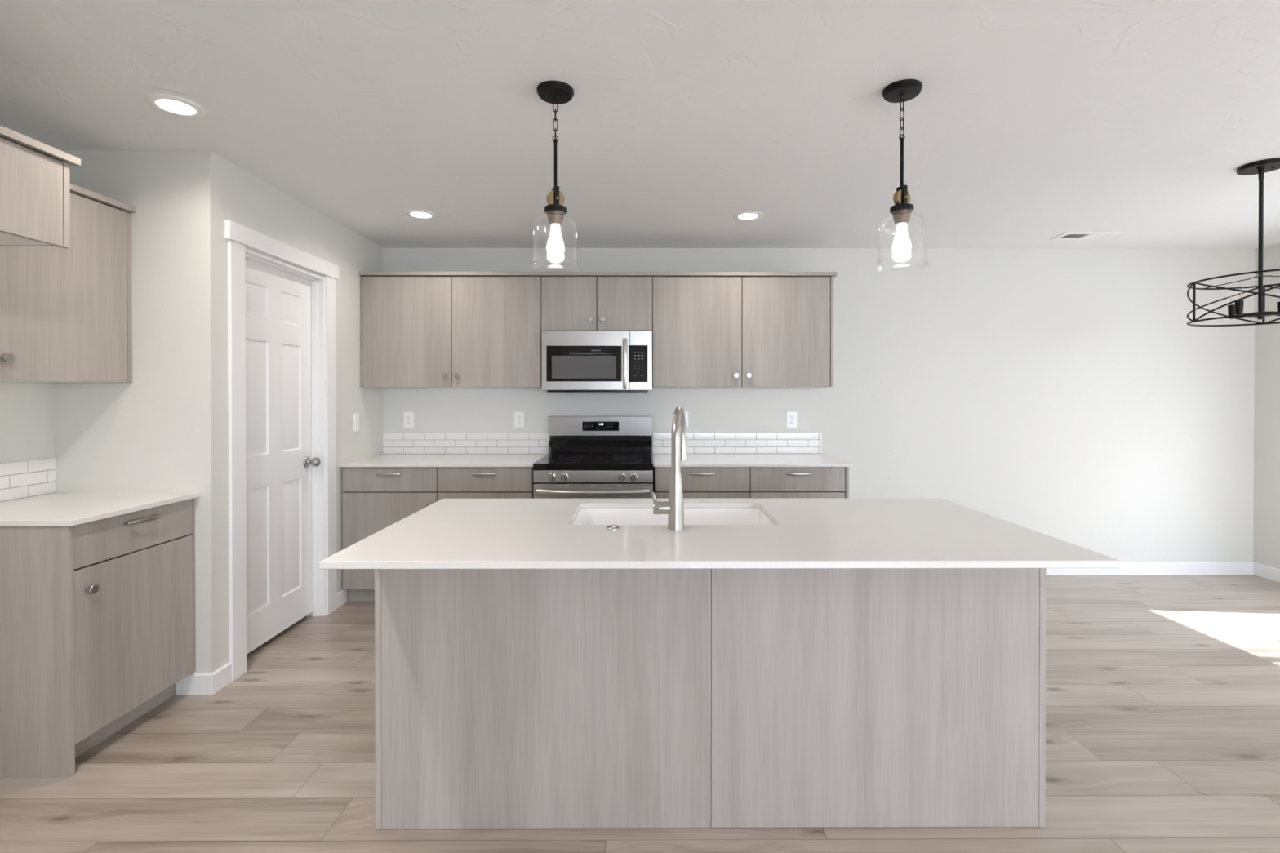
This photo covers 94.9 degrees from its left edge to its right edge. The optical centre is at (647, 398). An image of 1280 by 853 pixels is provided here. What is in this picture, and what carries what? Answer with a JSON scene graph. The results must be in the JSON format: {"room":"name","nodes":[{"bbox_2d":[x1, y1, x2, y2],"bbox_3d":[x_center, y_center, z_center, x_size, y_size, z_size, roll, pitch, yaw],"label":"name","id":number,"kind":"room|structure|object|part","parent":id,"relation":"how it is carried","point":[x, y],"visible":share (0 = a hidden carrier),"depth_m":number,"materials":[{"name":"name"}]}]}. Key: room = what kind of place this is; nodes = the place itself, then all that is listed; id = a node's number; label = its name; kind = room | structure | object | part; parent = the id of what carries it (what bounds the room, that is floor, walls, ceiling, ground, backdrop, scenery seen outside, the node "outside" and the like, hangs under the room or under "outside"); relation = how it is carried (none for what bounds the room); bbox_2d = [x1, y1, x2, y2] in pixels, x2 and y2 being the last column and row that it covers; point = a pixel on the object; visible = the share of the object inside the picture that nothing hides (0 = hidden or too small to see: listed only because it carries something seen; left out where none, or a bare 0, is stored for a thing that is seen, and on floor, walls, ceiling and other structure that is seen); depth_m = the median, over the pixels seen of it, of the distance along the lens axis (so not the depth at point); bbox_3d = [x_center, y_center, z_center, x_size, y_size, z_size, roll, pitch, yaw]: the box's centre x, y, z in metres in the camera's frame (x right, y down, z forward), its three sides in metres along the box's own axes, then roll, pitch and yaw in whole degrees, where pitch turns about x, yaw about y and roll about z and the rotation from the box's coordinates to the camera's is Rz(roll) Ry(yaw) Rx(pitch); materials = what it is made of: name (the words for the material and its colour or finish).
{"room":"kitchen","nodes":[
{"label":"kitchen","id":0,"kind":"room"},
{"bbox_2d":[0,381,54,463],"bbox_3d":[-2.724,0.167,1.267,0.130,2.540,6.216,0,0,0],"label":"wall","id":1,"kind":"structure","parent":0,"point":[26,408],"depth_m":2.52,"materials":[{"name":"white paint"}]},
{"bbox_2d":[0,457,56,502],"bbox_3d":[-2.659,0.345,2.345,0.008,0.157,0.590,0,0,0],"label":"backsplash","id":2,"kind":"structure","parent":1,"relation":"attached to","point":[26,478],"depth_m":2.52,"materials":[{"name":"white tile"}]},
{"bbox_2d":[0,124,80,248],"bbox_3d":[-2.333,-0.690,1.601,0.652,0.324,0.990,0,0,0],"label":"upper cabinet","id":3,"kind":"object","parent":1,"relation":"attached to","point":[35,178],"visible":1,"depth_m":1.96,"materials":[{"name":"grey wood"}]},
{"bbox_3d":[-2.047,-0.676,1.816,0.019,0.294,0.468,0,0,0],"label":"cabinet door","id":4,"kind":"part","parent":3,"relation":"part of","materials":[{"name":"grey wood"}]},
{"bbox_3d":[-2.339,-0.840,1.600,0.640,0.025,0.990,0,0,0],"label":"trim","id":5,"kind":"part","parent":3,"relation":"part of","materials":[{"name":"grey wood"}]},
{"bbox_3d":[-2.050,-0.679,2.065,0.021,0.298,0.022,0,0,0],"label":"panel","id":6,"kind":"part","parent":3,"relation":"part of","materials":[{"name":"grey wood"}]},
{"bbox_2d":[0,183,135,382],"bbox_3d":[-2.472,-0.464,2.342,0.382,0.784,0.587,0,0,0],"label":"upper cabinet","id":7,"kind":"object","parent":1,"relation":"attached to","point":[66,313],"visible":0.92,"depth_m":2.37,"materials":[{"name":"grey wood"}]},
{"bbox_3d":[-2.295,-0.146,2.101,0.030,0.033,0.033,0,0,0],"label":"knob","id":8,"kind":"part","parent":7,"relation":"part of","materials":[{"name":"silver metal"}]},
{"bbox_3d":[-2.478,-0.844,2.340,0.369,0.024,0.587,0,0,0],"label":"trim","id":9,"kind":"part","parent":7,"relation":"part of","materials":[{"name":"grey wood"}]},
{"bbox_2d":[53,150,229,673],"bbox_3d":[-2.314,0.159,2.698,0.702,2.540,0.115,0,0,0],"label":"wall","id":10,"kind":"structure","parent":0,"point":[166,429],"depth_m":2.64,"materials":[{"name":"white paint"}]},
{"bbox_2d":[227,160,382,599],"bbox_3d":[-2.024,0.154,3.568,0.115,2.540,1.621,0,0,0],"label":"wall","id":11,"kind":"structure","parent":0,"point":[255,204],"depth_m":3.77,"materials":[{"name":"white paint"}]},
{"bbox_2d":[175,589,346,694],"bbox_3d":[-2.036,1.280,3.230,0.167,0.092,1.189,0,0,0],"label":"baseboard","id":12,"kind":"structure","parent":11,"relation":"attached to","point":[193,683],"depth_m":2.64,"materials":[{"name":"white paint"}]},
{"bbox_2d":[224,219,338,681],"bbox_3d":[-2.010,0.247,3.219,0.141,2.158,0.972,0,0,0],"label":"door","id":13,"kind":"structure","parent":11,"relation":"in","point":[282,317],"depth_m":3.23,"materials":[{"name":"white paint"}]},
{"bbox_3d":[-1.954,0.293,2.800,0.018,2.070,0.100,0,0,0],"label":"casing","id":14,"kind":"part","parent":13,"relation":"part of","materials":[{"name":"white paint"}]},
{"bbox_3d":[-1.998,0.380,3.510,0.076,0.066,0.066,0,0,0],"label":"knob","id":15,"kind":"part","parent":13,"relation":"part of","materials":[{"name":"silver metal"}]},
{"bbox_3d":[-1.958,0.288,3.632,0.018,2.070,0.102,0,0,0],"label":"casing","id":16,"kind":"part","parent":13,"relation":"part of","materials":[{"name":"white paint"}]},
{"bbox_2d":[353,413,359,431],"bbox_3d":[-1.963,0.159,3.964,0.010,0.120,0.076,0,0,0],"label":"light switch","id":17,"kind":"object","parent":11,"relation":"attached to","point":[356,415],"visible":1,"depth_m":3.96,"materials":[{"name":"white plastic"}]},
{"bbox_2d":[0,0,1279,248],"bbox_3d":[0.959,-1.168,-0.410,7.480,0.150,9.846,0,0,0],"label":"ceiling","id":18,"kind":"structure","parent":0,"point":[1030,123],"depth_m":2.24,"materials":[{"name":"white paint"}]},
{"bbox_2d":[143,93,207,118],"bbox_3d":[-1.785,-1.105,2.226,0.186,0.008,0.186,0,0,0],"label":"recessed light","id":19,"kind":"object","parent":18,"relation":"in","point":[175,105],"visible":1,"depth_m":2.22,"materials":[{"name":"white plastic"}]},
{"bbox_2d":[404,208,436,219],"bbox_3d":[-1.373,-1.113,3.558,0.186,0.008,0.186,0,0,0],"label":"recessed light","id":20,"kind":"object","parent":18,"relation":"in","point":[414,213],"visible":1,"depth_m":3.55,"materials":[{"name":"white plastic"}]},
{"bbox_2d":[530,80,580,268],"bbox_3d":[-0.331,-0.790,2.114,0.177,0.636,0.177,0,0,0],"label":"pendant lamp","id":21,"kind":"object","parent":18,"relation":"hanging from","point":[556,92],"visible":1,"depth_m":2.10,"materials":[{"name":"black metal"}]},
{"bbox_3d":[-0.331,-0.847,2.114,0.018,0.199,0.015,0,0,-40],"label":"stem","id":22,"kind":"part","parent":21,"relation":"part of","materials":[{"name":"black metal"}]},
{"bbox_3d":[-0.331,-0.566,2.115,0.063,0.116,0.063,0,0,0],"label":"light bulb","id":23,"kind":"part","parent":21,"relation":"part of","materials":[{"name":"white glass"}]},
{"bbox_2d":[547,210,563,226],"bbox_3d":[-0.331,-0.647,2.115,0.058,0.044,0.058,0,0,0],"label":"socket","id":24,"kind":"object","parent":21,"relation":"attached to","point":[555,218],"depth_m":2.09,"materials":[{"name":"brown"}]},
{"bbox_3d":[-0.331,-0.571,2.115,0.177,0.196,0.177,0,0,0],"label":"lamp shade","id":25,"kind":"part","parent":21,"relation":"part of","materials":[{"name":"clear glass"}]},
{"bbox_3d":[-0.331,-1.003,2.113,0.014,0.143,0.014,0,0,30],"label":"chain","id":26,"kind":"part","parent":21,"relation":"part of","materials":[{"name":"black metal"}]},
{"bbox_2d":[733,210,764,220],"bbox_3d":[0.614,-1.113,3.586,0.186,0.008,0.186,0,0,0],"label":"recessed light","id":27,"kind":"object","parent":18,"relation":"in","point":[748,215],"visible":1,"depth_m":3.57,"materials":[{"name":"white plastic"}]},
{"bbox_2d":[875,79,928,270],"bbox_3d":[0.910,-0.790,2.104,0.177,0.636,0.177,0,0,0],"label":"pendant lamp","id":28,"kind":"object","parent":18,"relation":"hanging from","point":[905,90],"visible":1,"depth_m":2.09,"materials":[{"name":"black metal"}]},
{"bbox_3d":[0.910,-0.566,2.106,0.063,0.116,0.063,0,0,0],"label":"light bulb","id":29,"kind":"part","parent":28,"relation":"part of","materials":[{"name":"white glass"}]},
{"bbox_2d":[893,209,910,226],"bbox_3d":[0.910,-0.647,2.105,0.058,0.044,0.058,0,0,0],"label":"socket","id":30,"kind":"object","parent":28,"relation":"attached to","point":[901,217],"depth_m":2.09,"materials":[{"name":"brown"}]},
{"bbox_3d":[0.910,-0.847,2.104,0.018,0.199,0.015,0,0,39],"label":"stem","id":31,"kind":"part","parent":28,"relation":"part of","materials":[{"name":"black metal"}]},
{"bbox_3d":[0.910,-0.570,2.106,0.177,0.196,0.177,0,0,0],"label":"lamp shade","id":32,"kind":"part","parent":28,"relation":"part of","materials":[{"name":"clear glass"}]},
{"bbox_3d":[0.910,-1.003,2.103,0.014,0.143,0.014,0,0,16],"label":"chain","id":33,"kind":"part","parent":28,"relation":"part of","materials":[{"name":"black metal"}]},
{"bbox_2d":[1050,231,1119,239],"bbox_3d":[2.997,-1.115,4.032,0.360,0.008,0.165,0,0,0],"label":"ceiling vent","id":34,"kind":"object","parent":18,"relation":"in","point":[1068,235],"visible":1,"depth_m":4.03,"materials":[{"name":"white plastic"}]},
{"bbox_2d":[1186,157,1279,326],"bbox_3d":[2.920,-0.742,2.799,0.519,0.739,0.519,0,0,0],"label":"chandelier","id":35,"kind":"object","parent":18,"relation":"hanging from","point":[1235,311],"visible":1,"depth_m":2.79,"materials":[{"name":"black metal"}]},
{"bbox_3d":[2.920,-0.732,2.799,0.019,0.690,0.019,0,0,0],"label":"stem","id":36,"kind":"part","parent":35,"relation":"part of","materials":[{"name":"black metal"}]},
{"bbox_2d":[0,574,1279,852],"bbox_3d":[0.933,1.407,-0.295,7.370,0.121,9.818,0,0,0],"label":"floor","id":37,"kind":"structure","parent":0,"point":[1162,691],"depth_m":2.14,"materials":[{"name":"brown wood"}]},
{"bbox_2d":[0,497,195,777],"bbox_3d":[-2.330,0.887,2.353,0.664,0.886,0.583,0,0,0],"label":"base cabinet","id":38,"kind":"object","parent":37,"relation":"on","point":[98,627],"visible":0.92,"depth_m":2.13,"materials":[{"name":"grey wood"}]},
{"bbox_3d":[-2.346,0.889,2.071,0.631,0.886,0.020,0,0,0],"label":"panel","id":39,"kind":"part","parent":38,"relation":"part of","materials":[{"name":"grey wood"}]},
{"bbox_3d":[-2.017,0.691,2.129,0.030,0.033,0.033,0,0,0],"label":"knob","id":40,"kind":"part","parent":38,"relation":"part of","materials":[{"name":"silver metal"}]},
{"bbox_2d":[0,492,199,526],"bbox_3d":[-2.337,0.434,2.346,0.653,0.020,0.592,0,0,0],"label":"countertop","id":41,"kind":"structure","parent":38,"relation":"on","point":[57,508],"depth_m":2.33,"materials":[{"name":"white stone"}]},
{"bbox_3d":[-2.042,0.526,2.354,0.019,0.157,0.544,0,0,0],"label":"drawer","id":42,"kind":"part","parent":38,"relation":"part of","materials":[{"name":"grey wood"}]},
{"bbox_3d":[-2.042,0.919,2.356,0.019,0.616,0.544,0,0,0],"label":"cabinet door","id":43,"kind":"part","parent":38,"relation":"part of","materials":[{"name":"grey wood"}]},
{"bbox_3d":[-2.015,0.485,2.360,0.034,0.017,0.166,0,0,0],"label":"handle","id":44,"kind":"part","parent":38,"relation":"part of","materials":[{"name":"silver metal"}]},
{"bbox_2d":[340,466,438,601],"bbox_3d":[-1.658,0.877,4.055,0.619,0.886,0.655,0,0,0],"label":"base cabinet","id":45,"kind":"object","parent":37,"relation":"on","point":[373,499],"visible":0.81,"depth_m":3.76,"materials":[{"name":"grey wood"}]},
{"bbox_3d":[-1.651,0.482,3.743,0.152,0.017,0.034,0,0,0],"label":"handle","id":46,"kind":"part","parent":45,"relation":"part of","materials":[{"name":"silver metal"}]},
{"bbox_3d":[-1.652,0.518,3.769,0.603,0.157,0.019,0,0,0],"label":"drawer","id":47,"kind":"part","parent":45,"relation":"part of","materials":[{"name":"grey wood"}]},
{"bbox_2d":[337,453,550,466],"bbox_3d":[-1.347,0.424,4.060,1.243,0.020,0.646,0,0,0],"label":"countertop","id":48,"kind":"structure","parent":45,"relation":"on","point":[384,460],"depth_m":3.92,"materials":[{"name":"white stone"}]},
{"bbox_2d":[437,466,534,501],"bbox_3d":[-1.043,0.877,4.058,0.612,0.886,0.655,0,0,0],"label":"base cabinet","id":49,"kind":"object","parent":37,"relation":"on","point":[453,482],"visible":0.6,"depth_m":3.76,"materials":[{"name":"grey wood"}]},
{"bbox_3d":[-1.042,0.482,3.745,0.152,0.017,0.034,0,0,0],"label":"handle","id":50,"kind":"part","parent":49,"relation":"part of","materials":[{"name":"silver metal"}]},
{"bbox_3d":[-1.042,0.912,3.774,0.607,0.620,0.019,0,0,0],"label":"cabinet door","id":51,"kind":"part","parent":49,"relation":"part of","materials":[{"name":"grey wood"}]},
{"bbox_2d":[533,416,653,498],"bbox_3d":[-0.344,0.727,4.007,0.757,1.188,0.747,0,0,0],"label":"range","id":52,"kind":"object","parent":37,"relation":"on","point":[554,476],"visible":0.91,"depth_m":3.86,"materials":[{"name":"silver metal"}]},
{"bbox_3d":[-0.600,0.495,3.679,0.051,0.051,0.038,0,0,0],"label":"control knob","id":53,"kind":"part","parent":52,"relation":"part of","materials":[{"name":"silver metal"}]},
{"bbox_3d":[-0.522,0.495,3.679,0.051,0.051,0.038,0,0,0],"label":"control knob","id":54,"kind":"part","parent":52,"relation":"part of","materials":[{"name":"silver metal"}]},
{"bbox_2d":[533,453,653,470],"bbox_3d":[-0.344,0.428,3.992,0.757,0.045,0.590,0,0,0],"label":"cooktop","id":55,"kind":"object","parent":52,"relation":"in","point":[548,462],"depth_m":3.77,"materials":[{"name":"black glass"}]},
{"bbox_3d":[-0.343,0.491,3.723,0.752,0.076,0.050,0,0,0],"label":"control panel","id":56,"kind":"part","parent":52,"relation":"part of","materials":[{"name":"silver metal"}]},
{"bbox_2d":[533,483,653,498],"bbox_3d":[-0.343,0.819,3.692,0.752,0.558,0.115,0,0,0],"label":"oven","id":57,"kind":"object","parent":52,"relation":"in","point":[541,491],"depth_m":3.70,"materials":[{"name":"silver metal"}]},
{"bbox_3d":[-0.345,0.204,4.324,0.268,0.069,0.008,0,0,0],"label":"display panel","id":58,"kind":"part","parent":52,"relation":"part of","materials":[{"name":"black glass"}]},
{"bbox_3d":[-0.162,0.495,3.680,0.051,0.051,0.038,0,0,0],"label":"control knob","id":59,"kind":"part","parent":52,"relation":"part of","materials":[{"name":"silver metal"}]},
{"bbox_3d":[-0.087,0.495,3.681,0.051,0.051,0.038,0,0,0],"label":"control knob","id":60,"kind":"part","parent":52,"relation":"part of","materials":[{"name":"silver metal"}]},
{"bbox_2d":[653,464,749,498],"bbox_3d":[0.349,0.877,4.064,0.614,0.886,0.655,0,0,0],"label":"base cabinet","id":61,"kind":"object","parent":37,"relation":"on","point":[698,482],"visible":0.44,"depth_m":3.77,"materials":[{"name":"grey wood"}]},
{"bbox_3d":[0.350,0.912,3.780,0.609,0.620,0.019,0,0,0],"label":"cabinet door","id":62,"kind":"part","parent":61,"relation":"part of","materials":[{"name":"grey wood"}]},
{"bbox_3d":[0.350,0.482,3.751,0.152,0.017,0.034,0,0,0],"label":"handle","id":63,"kind":"part","parent":61,"relation":"part of","materials":[{"name":"silver metal"}]},
{"bbox_2d":[652,453,853,466],"bbox_3d":[0.675,0.424,4.069,1.276,0.020,0.646,0,0,0],"label":"countertop","id":64,"kind":"structure","parent":61,"relation":"on","point":[659,460],"depth_m":3.92,"materials":[{"name":"white stone"}]},
{"bbox_2d":[374,568,1046,829],"bbox_3d":[0.196,0.888,2.159,2.080,0.886,0.676,0,0,0],"label":"kitchen island","id":65,"kind":"object","parent":37,"relation":"on","point":[833,697],"visible":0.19,"depth_m":1.82,"materials":[{"name":"grey wood"}]},
{"bbox_3d":[-0.835,0.889,2.140,0.020,0.886,0.647,0,0,0],"label":"panel","id":66,"kind":"part","parent":65,"relation":"part of","materials":[{"name":"grey wood"}]},
{"bbox_3d":[-0.313,0.890,1.829,1.019,0.886,0.018,0,0,0],"label":"panel","id":67,"kind":"part","parent":65,"relation":"part of","materials":[{"name":"grey wood"}]},
{"bbox_2d":[319,497,1121,568],"bbox_3d":[0.192,0.436,2.020,2.116,0.020,0.946,0,0,0],"label":"island countertop","id":68,"kind":"structure","parent":65,"relation":"on","point":[807,533],"depth_m":1.78,"materials":[{"name":"white stone"}]},
{"bbox_2d":[606,524,619,529],"bbox_3d":[-0.114,0.421,1.927,0.043,0.010,0.043,0,0,0],"label":"switch","id":69,"kind":"object","parent":68,"relation":"on","point":[612,526],"visible":1,"depth_m":1.92,"materials":[{"name":"silver metal"}]},
{"bbox_2d":[651,406,687,530],"bbox_3d":[0.073,0.226,2.018,0.116,0.399,0.244,0,0,7],"label":"kitchen faucet","id":70,"kind":"object","parent":68,"relation":"on","point":[673,508],"visible":1,"depth_m":1.91,"materials":[{"name":"silver metal"}]},
{"bbox_3d":[0.020,0.332,1.962,0.013,0.030,0.074,0,0,-7],"label":"lever","id":71,"kind":"part","parent":70,"relation":"part of","materials":[{"name":"silver metal"}]},
{"bbox_3d":[0.107,0.134,2.017,0.030,0.215,0.223,0,0,9],"label":"spout","id":72,"kind":"part","parent":70,"relation":"part of","materials":[{"name":"silver metal"}]},
{"bbox_2d":[570,507,775,524],"bbox_3d":[0.090,0.553,2.183,0.764,0.215,0.450,0,0,0],"label":"sink","id":73,"kind":"object","parent":68,"relation":"in","point":[585,516],"visible":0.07,"depth_m":2.38,"materials":[{"name":"white ceramic"}]},
{"bbox_3d":[0.707,0.890,1.833,1.019,0.886,0.018,0,0,0],"label":"panel","id":74,"kind":"part","parent":65,"relation":"part of","materials":[{"name":"grey wood"}]},
{"bbox_3d":[1.226,0.889,2.149,0.020,0.886,0.647,0,0,0],"label":"panel","id":75,"kind":"part","parent":65,"relation":"part of","materials":[{"name":"grey wood"}]},
{"bbox_2d":[749,466,848,497],"bbox_3d":[0.974,0.877,4.067,0.635,0.886,0.655,0,0,0],"label":"base cabinet","id":76,"kind":"object","parent":37,"relation":"on","point":[764,482],"visible":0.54,"depth_m":3.77,"materials":[{"name":"grey wood"}]},
{"bbox_3d":[0.964,0.912,3.783,0.607,0.620,0.019,0,0,0],"label":"cabinet door","id":77,"kind":"part","parent":76,"relation":"part of","materials":[{"name":"grey wood"}]},
{"bbox_3d":[0.964,0.481,3.754,0.152,0.017,0.034,0,0,0],"label":"handle","id":78,"kind":"part","parent":76,"relation":"part of","materials":[{"name":"silver metal"}]},
{"bbox_3d":[1.281,0.827,4.085,0.020,0.786,0.621,0,0,0],"label":"panel","id":79,"kind":"part","parent":76,"relation":"part of","materials":[{"name":"grey wood"}]},
{"bbox_2d":[382,248,1255,562],"bbox_3d":[0.937,0.148,4.456,7.480,2.540,0.130,0,0,0],"label":"wall","id":80,"kind":"structure","parent":0,"point":[1071,396],"depth_m":4.40,"materials":[{"name":"white paint"}]},
{"bbox_2d":[403,412,413,427],"bbox_3d":[-1.778,0.158,4.375,0.076,0.118,0.010,0,0,0],"label":"wall outlet","id":81,"kind":"object","parent":80,"relation":"attached to","point":[408,417],"visible":1,"depth_m":4.37,"materials":[{"name":"white plastic"}]},
{"bbox_2d":[360,275,542,387],"bbox_3d":[-1.350,-0.461,4.184,1.237,0.758,0.382,0,0,0],"label":"upper cabinet","id":82,"kind":"object","parent":80,"relation":"attached to","point":[415,331],"visible":0.97,"depth_m":4.02,"materials":[{"name":"grey wood"}]},
{"bbox_3d":[-1.649,-0.458,4.031,0.608,0.754,0.019,0,0,0],"label":"cabinet door","id":83,"kind":"part","parent":82,"relation":"part of","materials":[{"name":"grey wood"}]},
{"bbox_3d":[-1.299,-0.155,4.010,0.033,0.033,0.030,0,0,0],"label":"knob","id":84,"kind":"part","parent":82,"relation":"part of","materials":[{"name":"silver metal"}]},
{"bbox_3d":[-1.036,-0.458,4.033,0.608,0.754,0.019,0,0,0],"label":"cabinet door","id":85,"kind":"part","parent":82,"relation":"part of","materials":[{"name":"grey wood"}]},
{"bbox_2d":[358,271,837,277],"bbox_3d":[-0.337,-0.855,4.194,3.266,0.024,0.372,0,0,0],"label":"trim","id":86,"kind":"structure","parent":82,"relation":"on","point":[361,273],"depth_m":4.01,"materials":[{"name":"grey wood"}]},
{"bbox_2d":[382,432,550,453],"bbox_3d":[-1.349,0.333,4.378,1.242,0.157,0.008,0,0,0],"label":"backsplash","id":87,"kind":"structure","parent":80,"relation":"attached to","point":[393,442],"depth_m":4.37,"materials":[{"name":"white tile"}]},
{"bbox_2d":[514,412,524,427],"bbox_3d":[-0.958,0.158,4.378,0.076,0.118,0.010,0,0,0],"label":"wall outlet","id":88,"kind":"object","parent":80,"relation":"attached to","point":[518,416],"visible":1,"depth_m":4.38,"materials":[{"name":"white plastic"}]},
{"bbox_2d":[541,276,652,330],"bbox_3d":[-0.349,-0.654,4.187,0.761,0.374,0.382,0,0,0],"label":"upper cabinet","id":89,"kind":"object","parent":80,"relation":"attached to","point":[567,303],"visible":0.94,"depth_m":4.03,"materials":[{"name":"grey wood"}]},
{"bbox_3d":[-0.539,-0.651,4.035,0.377,0.370,0.019,0,0,0],"label":"cabinet door","id":90,"kind":"part","parent":89,"relation":"part of","materials":[{"name":"grey wood"}]},
{"bbox_3d":[-0.391,-0.541,4.011,0.033,0.033,0.030,0,0,0],"label":"knob","id":91,"kind":"part","parent":89,"relation":"part of","materials":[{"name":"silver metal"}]},
{"bbox_2d":[541,330,652,392],"bbox_3d":[-0.346,-0.255,4.165,0.752,0.420,0.434,0,0,0],"label":"microwave","id":92,"kind":"object","parent":89,"relation":"attached to","point":[572,361],"visible":1,"depth_m":3.99,"materials":[{"name":"silver metal"}]},
{"bbox_3d":[-0.432,-0.237,3.998,0.518,0.250,0.011,0,0,0],"label":"door glass","id":93,"kind":"part","parent":92,"relation":"part of","materials":[{"name":"black glass"}]},
{"bbox_3d":[-0.152,-0.236,3.972,0.033,0.340,0.045,0,0,0],"label":"handle","id":94,"kind":"part","parent":92,"relation":"part of","materials":[{"name":"silver metal"}]},
{"bbox_3d":[-0.046,-0.259,4.008,0.153,0.404,0.030,0,0,0],"label":"control panel","id":95,"kind":"part","parent":92,"relation":"part of","materials":[{"name":"silver metal"}]},
{"bbox_3d":[-0.157,-0.651,4.036,0.376,0.370,0.019,0,0,0],"label":"cabinet door","id":96,"kind":"part","parent":89,"relation":"part of","materials":[{"name":"grey wood"}]},
{"bbox_2d":[684,411,688,427],"bbox_3d":[0.266,0.156,4.383,0.076,0.118,0.010,0,0,0],"label":"wall outlet","id":97,"kind":"object","parent":80,"relation":"attached to","point":[686,412],"visible":0.18,"depth_m":4.38,"materials":[{"name":"white plastic"}]},
{"bbox_2d":[652,432,821,453],"bbox_3d":[0.668,0.333,4.387,1.262,0.157,0.008,0,0,0],"label":"backsplash","id":98,"kind":"structure","parent":80,"relation":"attached to","point":[696,442],"depth_m":4.38,"materials":[{"name":"white tile"}]},
{"bbox_2d":[652,275,833,387],"bbox_3d":[0.655,-0.461,4.193,1.242,0.758,0.382,0,0,0],"label":"upper cabinet","id":99,"kind":"object","parent":80,"relation":"attached to","point":[708,331],"visible":0.98,"depth_m":4.03,"materials":[{"name":"grey wood"}]},
{"bbox_3d":[0.340,-0.458,4.039,0.609,0.754,0.019,0,0,0],"label":"cabinet door","id":100,"kind":"part","parent":99,"relation":"part of","materials":[{"name":"grey wood"}]},
{"bbox_3d":[0.951,-0.458,4.042,0.603,0.754,0.019,0,0,0],"label":"cabinet door","id":101,"kind":"part","parent":99,"relation":"part of","materials":[{"name":"grey wood"}]},
{"bbox_3d":[1.266,-0.461,4.210,0.019,0.758,0.352,0,0,0],"label":"panel","id":102,"kind":"part","parent":99,"relation":"part of","materials":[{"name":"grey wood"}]},
{"bbox_2d":[786,412,796,427],"bbox_3d":[1.077,0.158,4.387,0.076,0.118,0.010,0,0,0],"label":"wall outlet","id":103,"kind":"object","parent":80,"relation":"attached to","point":[791,416],"visible":1,"depth_m":4.38,"materials":[{"name":"white plastic"}]},
{"bbox_2d":[789,420,794,424],"bbox_3d":[1.077,0.177,4.385,0.033,0.029,0.005,0,0,0],"label":"receptacle","id":104,"kind":"object","parent":103,"relation":"attached to","point":[791,422],"depth_m":4.38,"materials":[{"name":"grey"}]},
{"bbox_2d":[1046,561,1253,574],"bbox_3d":[2.925,1.273,4.400,3.219,0.092,0.013,0,0,0],"label":"baseboard","id":105,"kind":"structure","parent":80,"relation":"attached to","point":[1230,567],"depth_m":4.40,"materials":[{"name":"white paint"}]},
{"bbox_2d":[1253,243,1279,568],"bbox_3d":[4.634,0.176,-0.386,0.130,2.540,9.586,0,0,0],"label":"wall","id":106,"kind":"structure","parent":0,"point":[1266,535],"depth_m":4.31,"materials":[{"name":"white paint"}]},
{"bbox_2d":[1252,561,1279,582],"bbox_3d":[4.562,1.300,-0.379,0.013,0.092,9.586,0,0,0],"label":"baseboard","id":107,"kind":"structure","parent":106,"relation":"attached to","point":[1259,570],"depth_m":4.31,"materials":[{"name":"white paint"}]}
]}

